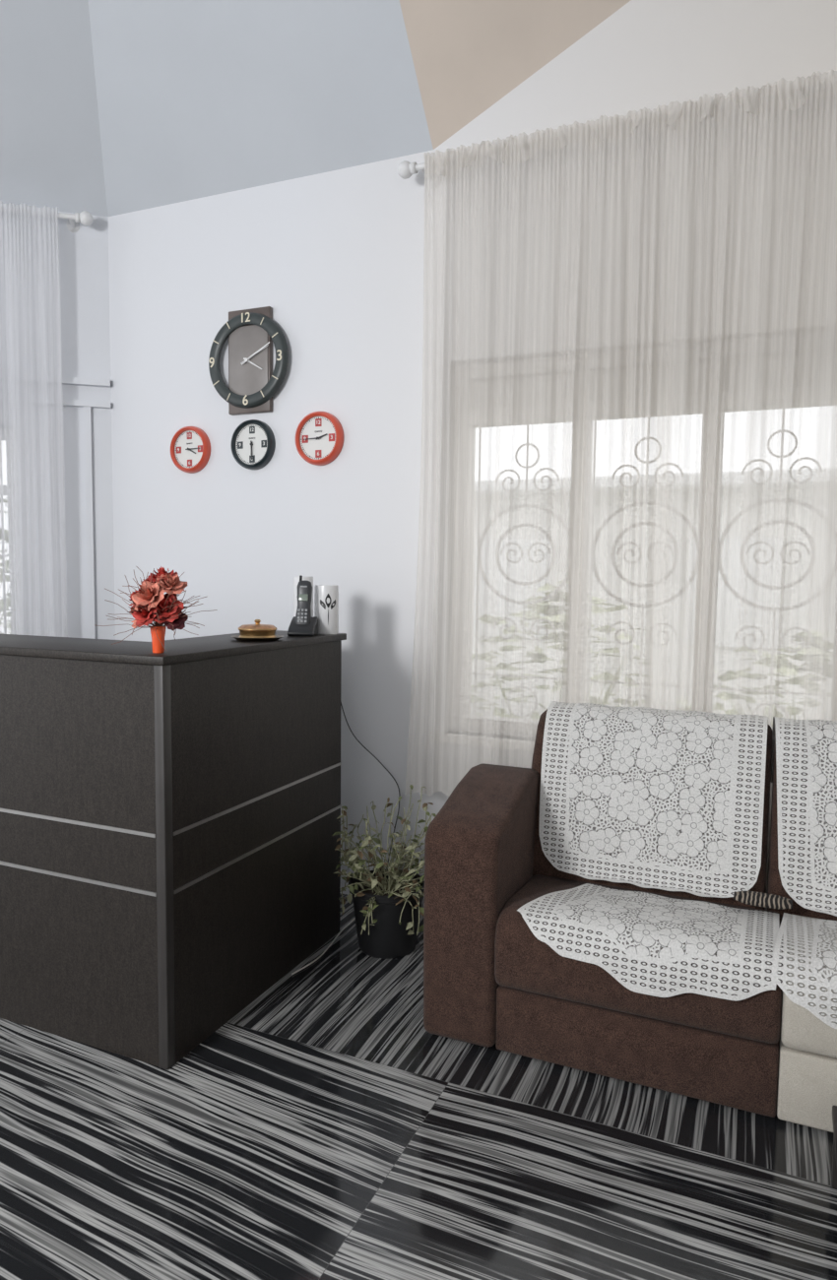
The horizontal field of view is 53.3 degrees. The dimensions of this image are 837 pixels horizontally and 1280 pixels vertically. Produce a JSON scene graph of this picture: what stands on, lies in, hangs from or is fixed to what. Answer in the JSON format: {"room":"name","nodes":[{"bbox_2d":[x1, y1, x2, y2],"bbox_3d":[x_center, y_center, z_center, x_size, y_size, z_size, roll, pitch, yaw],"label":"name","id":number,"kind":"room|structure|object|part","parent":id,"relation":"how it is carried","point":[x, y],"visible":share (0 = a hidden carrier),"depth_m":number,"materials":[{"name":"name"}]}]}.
{"room":"hotel lobby","nodes":[
{"label":"hotel lobby","id":0,"kind":"room"},
{"bbox_2d":[31,211,115,639],"bbox_3d":[-3.462,-1.120,3.372,4.201,4.300,0.200,-1,5,-15],"label":"wall","id":1,"kind":"structure","parent":0,"point":[83,253],"depth_m":3.79,"materials":[{"name":"paint"}]},
{"bbox_2d":[58,210,92,232],"bbox_3d":[-2.351,-1.831,3.449,1.899,0.058,0.144,0,5,-14],"label":"curtain rod","id":2,"kind":"object","parent":1,"relation":"attached to","point":[85,218],"visible":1,"depth_m":3.61,"materials":[{"name":"white paint"}]},
{"bbox_2d":[0,200,67,637],"bbox_3d":[-2.296,-0.577,3.512,1.506,2.564,0.068,-1,5,-15],"label":"window curtain","id":3,"kind":"object","parent":2,"relation":"hanging from","point":[32,523],"visible":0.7,"depth_m":3.63,"materials":[{"name":"white fabric"}]},
{"bbox_2d":[62,376,111,639],"bbox_3d":[-2.330,-0.124,3.627,1.900,2.100,0.035,-1,5,-15],"label":"trim","id":4,"kind":"structure","parent":1,"relation":"attached to","point":[66,380],"depth_m":3.79,"materials":[{"name":"paint"}]},
{"bbox_2d":[0,0,433,216],"bbox_3d":[-1.955,-2.242,0.409,8.900,1.200,6.500,3,5,23],"label":"ceiling","id":5,"kind":"structure","parent":0,"point":[108,107],"depth_m":3.26,"materials":[{"name":"paint"}]},
{"bbox_2d":[0,893,836,1279],"bbox_3d":[-1.952,1.259,0.789,8.900,0.001,6.720,3,5,23],"label":"floor","id":6,"kind":"structure","parent":0,"point":[321,1131],"depth_m":1.90,"materials":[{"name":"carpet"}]},
{"bbox_2d":[0,630,346,1069],"bbox_3d":[-1.122,0.537,2.925,1.432,1.120,0.992,3,5,23],"label":"reception desk","id":7,"kind":"object","parent":6,"relation":"on","point":[168,821],"visible":0.93,"depth_m":2.37,"materials":[{"name":"laminate"}]},
{"bbox_3d":[-1.308,0.581,2.491,1.378,1.098,0.020,3,5,23],"label":"panel","id":8,"kind":"part","parent":7,"relation":"part of","materials":[{"name":"laminate"}]},
{"bbox_2d":[98,566,217,652],"bbox_3d":[-0.706,-0.082,2.235,0.275,0.234,0.314,3,5,23],"label":"flower vase","id":9,"kind":"object","parent":7,"relation":"on","point":[150,604],"visible":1,"depth_m":2.21,"materials":[{"name":"red plant"}]},
{"bbox_3d":[-0.744,-0.074,2.231,0.056,0.087,0.097,-3,6,-38],"label":"flower","id":10,"kind":"part","parent":9,"relation":"part of","materials":[{"name":"red plant"}]},
{"bbox_3d":[-0.755,-0.111,2.250,0.058,0.064,0.061,3,5,23],"label":"flower","id":11,"kind":"part","parent":9,"relation":"part of","materials":[{"name":"red plant"}]},
{"bbox_3d":[-0.721,-0.071,2.187,0.080,0.073,0.044,3,5,23],"label":"flower","id":12,"kind":"part","parent":9,"relation":"part of","materials":[{"name":"red plant"}]},
{"bbox_3d":[-0.714,-0.117,2.201,0.102,0.084,0.066,3,5,23],"label":"flower","id":13,"kind":"part","parent":9,"relation":"part of","materials":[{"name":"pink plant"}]},
{"bbox_3d":[-0.690,-0.179,2.249,0.084,0.043,0.079,3,5,23],"label":"flower","id":14,"kind":"part","parent":9,"relation":"part of","materials":[{"name":"red plant"}]},
{"bbox_3d":[-0.673,-0.087,2.206,0.084,0.084,0.069,3,5,23],"label":"flower","id":15,"kind":"part","parent":9,"relation":"part of","materials":[{"name":"red plant"}]},
{"bbox_3d":[-0.662,-0.150,2.228,0.082,0.057,0.079,3,5,23],"label":"flower","id":16,"kind":"part","parent":9,"relation":"part of","materials":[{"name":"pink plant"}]},
{"bbox_3d":[-0.647,-0.057,2.214,0.071,0.065,0.039,-2,5,-33],"label":"flower","id":17,"kind":"part","parent":9,"relation":"part of","materials":[{"name":"red plant"}]},
{"bbox_3d":[-0.676,0.609,2.221,0.031,1.098,0.032,3,5,23],"label":"corner post","id":18,"kind":"part","parent":7,"relation":"part of","materials":[{"name":"silver metal"}]},
{"bbox_2d":[0,630,346,665],"bbox_3d":[-1.116,-0.009,2.882,1.432,0.024,0.992,3,5,23],"label":"countertop","id":19,"kind":"structure","parent":7,"relation":"on","point":[184,650],"depth_m":2.42,"materials":[{"name":"laminate"}]},
{"bbox_3d":[-0.485,0.577,2.653,0.020,1.098,0.948,3,5,23],"label":"panel","id":20,"kind":"part","parent":7,"relation":"part of","materials":[{"name":"laminate"}]},
{"bbox_2d":[230,619,283,640],"bbox_3d":[-0.522,-0.034,2.705,0.172,0.068,0.172,3,5,23],"label":"bell","id":21,"kind":"object","parent":7,"relation":"on","point":[257,631],"visible":1,"depth_m":2.66,"materials":[{"name":"metal"}]},
{"bbox_3d":[-0.522,-0.043,2.704,0.124,0.017,0.124,3,5,23],"label":"lid","id":22,"kind":"part","parent":21,"relation":"part of","materials":[{"name":"gold metal"}]},
{"bbox_2d":[230,634,283,640],"bbox_3d":[-0.522,-0.007,2.707,0.172,0.013,0.172,3,5,23],"label":"tray","id":23,"kind":"object","parent":7,"relation":"on","point":[242,637],"depth_m":2.65,"materials":[{"name":"black metal"}]},
{"bbox_2d":[287,575,318,636],"bbox_3d":[-0.404,-0.120,2.916,0.090,0.209,0.108,1,5,3],"label":"cordless phone","id":24,"kind":"object","parent":7,"relation":"on","point":[302,623],"visible":1,"depth_m":2.92,"materials":[{"name":"black plastic"}]},
{"bbox_2d":[293,576,313,616],"bbox_3d":[-0.422,-0.129,3.053,0.073,0.205,0.073,3,5,23],"label":"ceramic canister","id":25,"kind":"object","parent":7,"relation":"on","point":[295,578],"visible":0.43,"depth_m":3.03,"materials":[{"name":"white ceramic"}]},
{"bbox_2d":[314,584,338,635],"bbox_3d":[-0.332,-0.110,3.004,0.086,0.175,0.087,3,5,23],"label":"ceramic canister","id":26,"kind":"object","parent":7,"relation":"on","point":[326,597],"visible":0.94,"depth_m":2.97,"materials":[{"name":"white ceramic"}]},
{"bbox_2d":[320,593,335,625],"bbox_3d":[-0.322,-0.110,2.967,0.058,0.111,0.011,-1,5,-15],"label":"print","id":27,"kind":"object","parent":26,"relation":"attached to","point":[327,601],"depth_m":2.96,"materials":[{"name":"black paint"}]},
{"bbox_2d":[291,828,365,974],"bbox_3d":[-0.303,0.945,3.091,0.043,0.302,0.688,2,5,17],"label":"cable","id":28,"kind":"object","parent":6,"relation":"on","point":[363,828],"visible":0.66,"depth_m":3.03,"materials":[{"name":"beige paint"}]},
{"bbox_2d":[331,784,436,959],"bbox_3d":[-0.111,0.813,2.985,0.400,0.584,0.398,3,5,23],"label":"potted plant","id":29,"kind":"object","parent":6,"relation":"on","point":[387,902],"visible":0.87,"depth_m":2.91,"materials":[{"name":"green plant"}]},
{"bbox_3d":[-0.111,0.985,2.996,0.282,0.239,0.282,3,5,23],"label":"pot","id":30,"kind":"part","parent":29,"relation":"part of","materials":[{"name":"black plastic"}]},
{"bbox_2d":[423,706,836,1132],"bbox_3d":[0.969,0.715,2.325,1.796,0.886,0.712,3,5,23],"label":"sofa","id":31,"kind":"object","parent":6,"relation":"on","point":[488,981],"visible":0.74,"depth_m":2.29,"materials":[{"name":"brown fabric"}]},
{"bbox_3d":[0.223,0.770,2.592,0.220,0.710,0.580,3,5,23],"label":"arm","id":32,"kind":"part","parent":31,"relation":"part of"},
{"bbox_3d":[0.617,0.852,2.324,0.725,0.217,0.412,3,5,23],"label":"seat","id":33,"kind":"part","parent":31,"relation":"part of","materials":[{"name":"fabric"}]},
{"bbox_2d":[516,883,779,1000],"bbox_3d":[0.621,0.808,2.271,0.660,0.147,0.361,3,5,23],"label":"cover","id":34,"kind":"object","parent":31,"relation":"on","point":[677,952],"visible":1,"depth_m":2.15,"materials":[{"name":"white fabric"}]},
{"bbox_2d":[733,891,792,909],"bbox_3d":[0.952,0.719,2.306,0.150,0.034,0.050,3,5,23],"label":"striped cushion","id":35,"kind":"object","parent":34,"relation":"on","point":[759,899],"visible":1,"depth_m":2.29,"materials":[{"name":"fabric"}]},
{"bbox_2d":[531,706,772,909],"bbox_3d":[0.718,0.685,2.646,0.712,0.883,0.320,3,5,23],"label":"cushion","id":36,"kind":"object","parent":31,"relation":"on","point":[542,866],"depth_m":2.52,"materials":[{"name":"fabric"}]},
{"bbox_2d":[539,701,767,897],"bbox_3d":[0.714,0.468,2.600,0.674,0.490,0.367,3,5,23],"label":"cover","id":37,"kind":"object","parent":31,"relation":"on","point":[726,864],"visible":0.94,"depth_m":2.50,"materials":[{"name":"white fabric"}]},
{"bbox_2d":[767,724,836,920],"bbox_3d":[1.377,0.715,2.362,0.712,0.883,0.320,3,5,23],"label":"cushion","id":38,"kind":"object","parent":31,"relation":"on","point":[775,886],"depth_m":2.36,"materials":[{"name":"fabric"}]},
{"bbox_2d":[769,716,836,916],"bbox_3d":[1.341,0.496,2.329,0.671,0.489,0.366,3,5,23],"label":"cover","id":39,"kind":"object","parent":31,"relation":"on","point":[809,725],"visible":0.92,"depth_m":2.33,"materials":[{"name":"white fabric"}]},
{"bbox_2d":[770,912,836,1028],"bbox_3d":[1.165,0.839,2.035,0.562,0.172,0.366,3,5,23],"label":"cover","id":40,"kind":"object","parent":31,"relation":"on","point":[830,962],"visible":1,"depth_m":1.99,"materials":[{"name":"white fabric"}]},
{"bbox_3d":[1.113,0.875,2.110,0.353,0.217,0.412,3,5,23],"label":"seat","id":41,"kind":"part","parent":31,"relation":"part of","materials":[{"name":"beige fabric"}]},
{"bbox_2d":[831,1105,836,1188],"bbox_3d":[1.008,1.144,1.631,0.345,0.165,0.390,3,5,23],"label":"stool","id":42,"kind":"object","parent":6,"relation":"on","point":[834,1108],"visible":1,"depth_m":1.84,"materials":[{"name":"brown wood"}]},
{"bbox_3d":[0.936,1.139,1.844,0.035,0.140,0.035,3,5,23],"label":"leg","id":43,"kind":"part","parent":42,"relation":"part of","materials":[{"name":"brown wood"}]},
{"bbox_2d":[107,0,836,909],"bbox_3d":[0.971,-1.032,2.900,5.400,4.300,0.220,3,5,23],"label":"wall","id":44,"kind":"structure","parent":0,"point":[337,256],"depth_m":3.38,"materials":[{"name":"paint"}]},
{"bbox_2d":[170,426,210,473],"bbox_3d":[-0.997,-0.830,3.630,0.202,0.202,0.037,3,5,23],"label":"wall clock","id":45,"kind":"object","parent":44,"relation":"attached to","point":[190,446],"visible":1,"depth_m":3.62,"materials":[{"name":"red plastic"}]},
{"bbox_2d":[208,306,288,415],"bbox_3d":[-0.707,-1.162,3.471,0.388,0.424,0.052,3,5,23],"label":"wall clock","id":46,"kind":"object","parent":44,"relation":"attached to","point":[251,333],"visible":1,"depth_m":3.46,"materials":[{"name":"black plastic"}]},
{"bbox_3d":[-0.707,-1.161,3.470,0.192,0.284,0.006,3,5,23],"label":"panel","id":47,"kind":"part","parent":46,"relation":"part of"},
{"bbox_2d":[230,419,275,469],"bbox_3d":[-0.699,-0.821,3.501,0.208,0.208,0.037,3,5,23],"label":"wall clock","id":48,"kind":"object","parent":44,"relation":"attached to","point":[253,441],"visible":1,"depth_m":3.50,"materials":[{"name":"black plastic"}]},
{"bbox_2d":[294,411,343,465],"bbox_3d":[-0.405,-0.816,3.373,0.216,0.216,0.037,3,5,23],"label":"wall clock","id":49,"kind":"object","parent":44,"relation":"attached to","point":[319,435],"visible":1,"depth_m":3.37,"materials":[{"name":"red plastic"}]},
{"bbox_2d":[340,701,400,866],"bbox_3d":[-0.215,0.588,3.371,0.316,0.931,0.054,3,5,26],"label":"power cable","id":50,"kind":"object","parent":44,"relation":"attached to","point":[341,701],"visible":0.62,"depth_m":3.35,"materials":[{"name":"black plastic"}]},
{"bbox_2d":[397,160,424,179],"bbox_3d":[1.159,-1.666,2.573,2.649,0.058,0.144,3,5,23],"label":"curtain rod","id":51,"kind":"object","parent":44,"relation":"attached to","point":[406,169],"visible":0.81,"depth_m":3.02,"materials":[{"name":"white paint"}]},
{"bbox_2d":[404,68,836,835],"bbox_3d":[1.113,-0.516,2.619,2.502,2.363,0.084,3,5,23],"label":"window curtain","id":52,"kind":"object","parent":51,"relation":"hanging from","point":[628,490],"visible":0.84,"depth_m":2.78,"materials":[{"name":"white fabric"}]},
{"bbox_2d":[399,0,630,149],"bbox_3d":[0.972,-2.354,2.244,2.490,1.200,0.800,3,5,23],"label":"ceiling","id":53,"kind":"structure","parent":44,"relation":"attached to","point":[468,55],"depth_m":2.91,"materials":[{"name":"beige paint"}]}
]}

